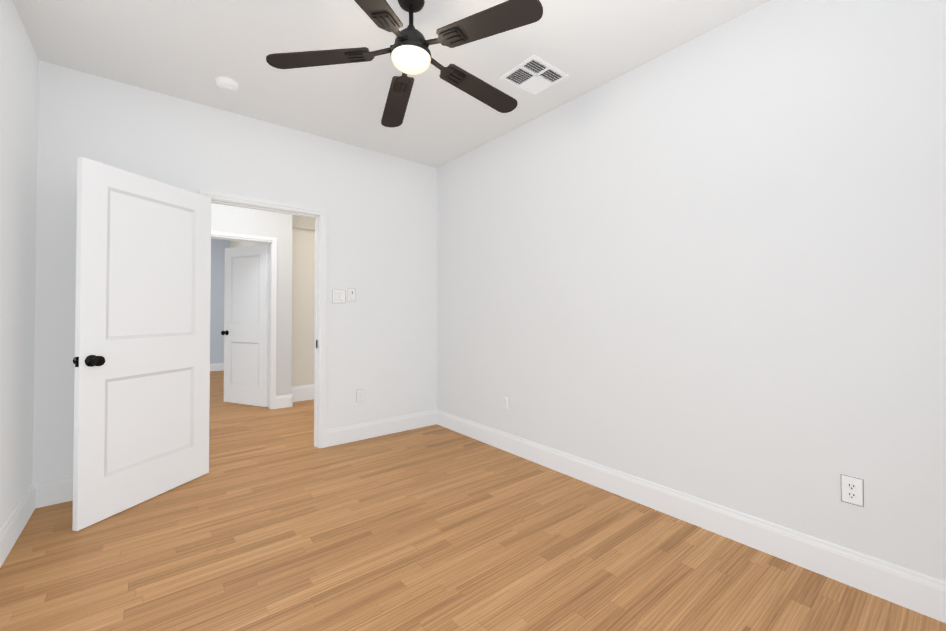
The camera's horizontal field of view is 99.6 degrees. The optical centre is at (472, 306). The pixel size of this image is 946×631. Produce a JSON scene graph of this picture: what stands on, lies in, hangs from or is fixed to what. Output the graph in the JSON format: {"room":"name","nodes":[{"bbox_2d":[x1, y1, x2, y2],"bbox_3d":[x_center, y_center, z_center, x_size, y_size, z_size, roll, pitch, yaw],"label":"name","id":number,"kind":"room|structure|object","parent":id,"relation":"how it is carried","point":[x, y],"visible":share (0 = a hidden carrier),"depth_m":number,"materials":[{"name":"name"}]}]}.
{"room":"empty bedroom","nodes":[
{"label":"empty bedroom","id":0,"kind":"room"},
{"bbox_2d":[0,0,38,528],"bbox_3d":[-1.482,-0.171,0.870,0.120,2.740,3.950,1,-1,-39],"label":"wall","id":1,"kind":"structure","parent":0,"point":[19,72],"depth_m":2.10,"materials":[{"name":"paint"}]},
{"bbox_2d":[0,482,39,567],"bbox_3d":[-1.429,1.124,0.895,0.016,0.152,3.950,1,-1,-39],"label":"baseboard","id":2,"kind":"structure","parent":1,"relation":"attached to","point":[15,523],"depth_m":2.11,"materials":[{"name":"white paint"}]},
{"bbox_2d":[210,238,229,363],"bbox_3d":[-6.351,-0.082,7.264,3.320,2.740,0.120,1,-1,-39],"label":"wall","id":3,"kind":"structure","parent":0,"point":[217,291],"depth_m":8.12,"materials":[{"name":"paint"}]},
{"bbox_2d":[210,363,223,370],"bbox_3d":[-6.309,1.211,7.194,3.320,0.152,0.016,1,-1,-39],"label":"baseboard","id":4,"kind":"structure","parent":3,"relation":"attached to","point":[217,366],"depth_m":8.10,"materials":[{"name":"white paint"}]},
{"bbox_2d":[33,60,436,482],"bbox_3d":[-1.567,-0.135,3.414,3.180,2.740,0.120,1,-1,-39],"label":"wall","id":5,"kind":"structure","parent":0,"point":[381,335],"depth_m":3.28,"materials":[{"name":"paint"}]},
{"bbox_2d":[40,476,72,506],"bbox_3d":[-2.338,1.149,2.688,0.791,0.152,0.016,1,-1,-39],"label":"baseboard","id":6,"kind":"structure","parent":5,"relation":"attached to","point":[58,490],"depth_m":2.48,"materials":[{"name":"white paint"}]},
{"bbox_2d":[72,157,210,530],"bbox_3d":[-2.055,0.201,2.556,0.678,2.028,0.572,1,-1,-39],"label":"bedroom door","id":7,"kind":"structure","parent":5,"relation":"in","point":[141,360],"depth_m":2.46,"materials":[{"name":"white paint"}]},
{"bbox_2d":[199,189,326,447],"bbox_3d":[-1.708,0.184,3.296,0.936,2.099,0.156,1,-1,-39],"label":"door frame","id":8,"kind":"structure","parent":5,"relation":"attached to","point":[319,215],"depth_m":3.51,"materials":[{"name":"white paint"}]},
{"bbox_2d":[332,290,345,302],"bbox_3d":[-1.210,-0.092,3.616,0.122,0.122,0.013,1,-1,-39],"label":"double light switch","id":9,"kind":"object","parent":5,"relation":"attached to","point":[338,296],"visible":1,"depth_m":3.61,"materials":[{"name":"white plastic"}]},
{"bbox_2d":[348,288,355,300],"bbox_3d":[-1.117,-0.112,3.691,0.076,0.122,0.013,1,-1,-39],"label":"switch","id":10,"kind":"object","parent":5,"relation":"attached to","point":[351,294],"visible":1,"depth_m":3.69,"materials":[{"name":"white plastic"}]},
{"bbox_2d":[356,389,363,401],"bbox_3d":[-1.051,0.829,3.733,0.074,0.119,0.010,1,-1,-39],"label":"outlet","id":11,"kind":"object","parent":5,"relation":"attached to","point":[359,395],"visible":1,"depth_m":3.73,"materials":[{"name":"white plastic"}]},
{"bbox_2d":[326,409,435,446],"bbox_3d":[-0.852,1.165,3.885,1.153,0.152,0.016,1,-1,-39],"label":"baseboard","id":12,"kind":"structure","parent":5,"relation":"attached to","point":[360,431],"depth_m":3.83,"materials":[{"name":"white paint"}]},
{"bbox_2d":[230,240,268,353],"bbox_3d":[-3.694,-0.090,6.708,0.120,2.740,4.080,1,-1,-39],"label":"wall","id":13,"kind":"structure","parent":0,"point":[233,244],"depth_m":7.09,"materials":[{"name":"paint"}]},
{"bbox_2d":[211,203,291,395],"bbox_3d":[-3.658,-0.127,4.041,3.410,2.740,0.120,1,-1,-39],"label":"wall","id":14,"kind":"structure","parent":0,"point":[244,221],"depth_m":4.95,"materials":[{"name":"paint"}]},
{"bbox_2d":[211,232,276,408],"bbox_3d":[-2.821,0.203,4.711,0.894,2.099,0.156,1,-1,-39],"label":"door frame","id":15,"kind":"structure","parent":14,"relation":"attached to","point":[272,242],"depth_m":4.92,"materials":[{"name":"white paint"}]},
{"bbox_2d":[221,244,268,406],"bbox_3d":[-2.949,0.237,5.149,0.438,2.028,0.704,1,-1,-39],"label":"room door","id":16,"kind":"structure","parent":14,"relation":"in","point":[245,332],"depth_m":5.14,"materials":[{"name":"white paint"}]},
{"bbox_2d":[291,228,314,386],"bbox_3d":[-2.018,-0.103,5.728,1.200,2.740,0.150,1,-1,-39],"label":"wall","id":17,"kind":"structure","parent":0,"point":[303,303],"depth_m":5.41,"materials":[{"name":"paint"}]},
{"bbox_2d":[284,384,313,402],"bbox_3d":[-1.966,1.166,5.645,1.260,0.200,0.018,1,-1,-39],"label":"baseboard","id":18,"kind":"structure","parent":17,"relation":"attached to","point":[305,392],"depth_m":5.36,"materials":[{"name":"white paint"}]},
{"bbox_2d":[12,0,769,167],"bbox_3d":[-2.655,-1.550,3.796,4.940,0.100,10.190,1,-1,-39],"label":"ceiling","id":19,"kind":"structure","parent":0,"point":[190,50],"depth_m":2.39,"materials":[{"name":"paint"}]},
{"bbox_2d":[215,76,238,91],"bbox_3d":[-1.660,-1.495,2.703,0.140,0.040,0.140,1,-1,-39],"label":"smoke detector","id":20,"kind":"object","parent":19,"relation":"attached to","point":[227,84],"visible":1,"depth_m":2.67,"materials":[{"name":"white plastic"}]},
{"bbox_2d":[292,215,314,230],"bbox_3d":[-1.952,-1.259,5.662,1.259,0.430,0.060,1,-1,-39],"label":"soffit","id":21,"kind":"structure","parent":19,"relation":"attached to","point":[303,222],"depth_m":5.36,"materials":[{"name":"paint"}]},
{"bbox_2d":[266,0,542,126],"bbox_3d":[-0.262,-1.351,2.019,1.289,0.348,1.340,1,-1,-39],"label":"fan","id":22,"kind":"object","parent":19,"relation":"hanging from","point":[408,50],"visible":1,"depth_m":1.93,"materials":[{"name":"black wood"}]},
{"bbox_2d":[500,55,568,95],"bbox_3d":[0.402,-1.511,2.631,0.335,0.010,0.300,1,-1,-39],"label":"ceiling vent","id":23,"kind":"object","parent":19,"relation":"in","point":[534,75],"visible":0.98,"depth_m":2.62,"materials":[{"name":"white plastic"}]},
{"bbox_2d":[0,370,945,630],"bbox_3d":[-2.655,1.290,3.757,4.940,0.100,10.190,1,-1,-39],"label":"floor","id":24,"kind":"structure","parent":0,"point":[274,520],"depth_m":1.94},
{"bbox_2d":[437,0,945,580],"bbox_3d":[0.901,-0.144,2.789,0.120,2.740,3.950,1,-1,-39],"label":"wall","id":25,"kind":"structure","parent":0,"point":[709,266],"depth_m":2.08,"materials":[{"name":"paint"}]},
{"bbox_2d":[503,395,508,409],"bbox_3d":[0.283,0.825,3.440,0.010,0.119,0.074,1,-1,-39],"label":"outlet","id":26,"kind":"object","parent":25,"relation":"attached to","point":[505,402],"visible":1,"depth_m":3.44,"materials":[{"name":"white plastic"}]},
{"bbox_2d":[436,409,945,622],"bbox_3d":[0.848,1.149,2.729,0.016,0.152,3.950,1,-1,-39],"label":"baseboard","id":27,"kind":"structure","parent":25,"relation":"attached to","point":[921,593],"depth_m":2.03,"materials":[{"name":"white paint"}]},
{"bbox_2d":[840,474,863,506],"bbox_3d":[1.650,0.802,1.742,0.010,0.119,0.074,1,-1,-39],"label":"outlet","id":28,"kind":"object","parent":25,"relation":"attached to","point":[852,490],"visible":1,"depth_m":1.74,"materials":[{"name":"white plastic"}]}
]}

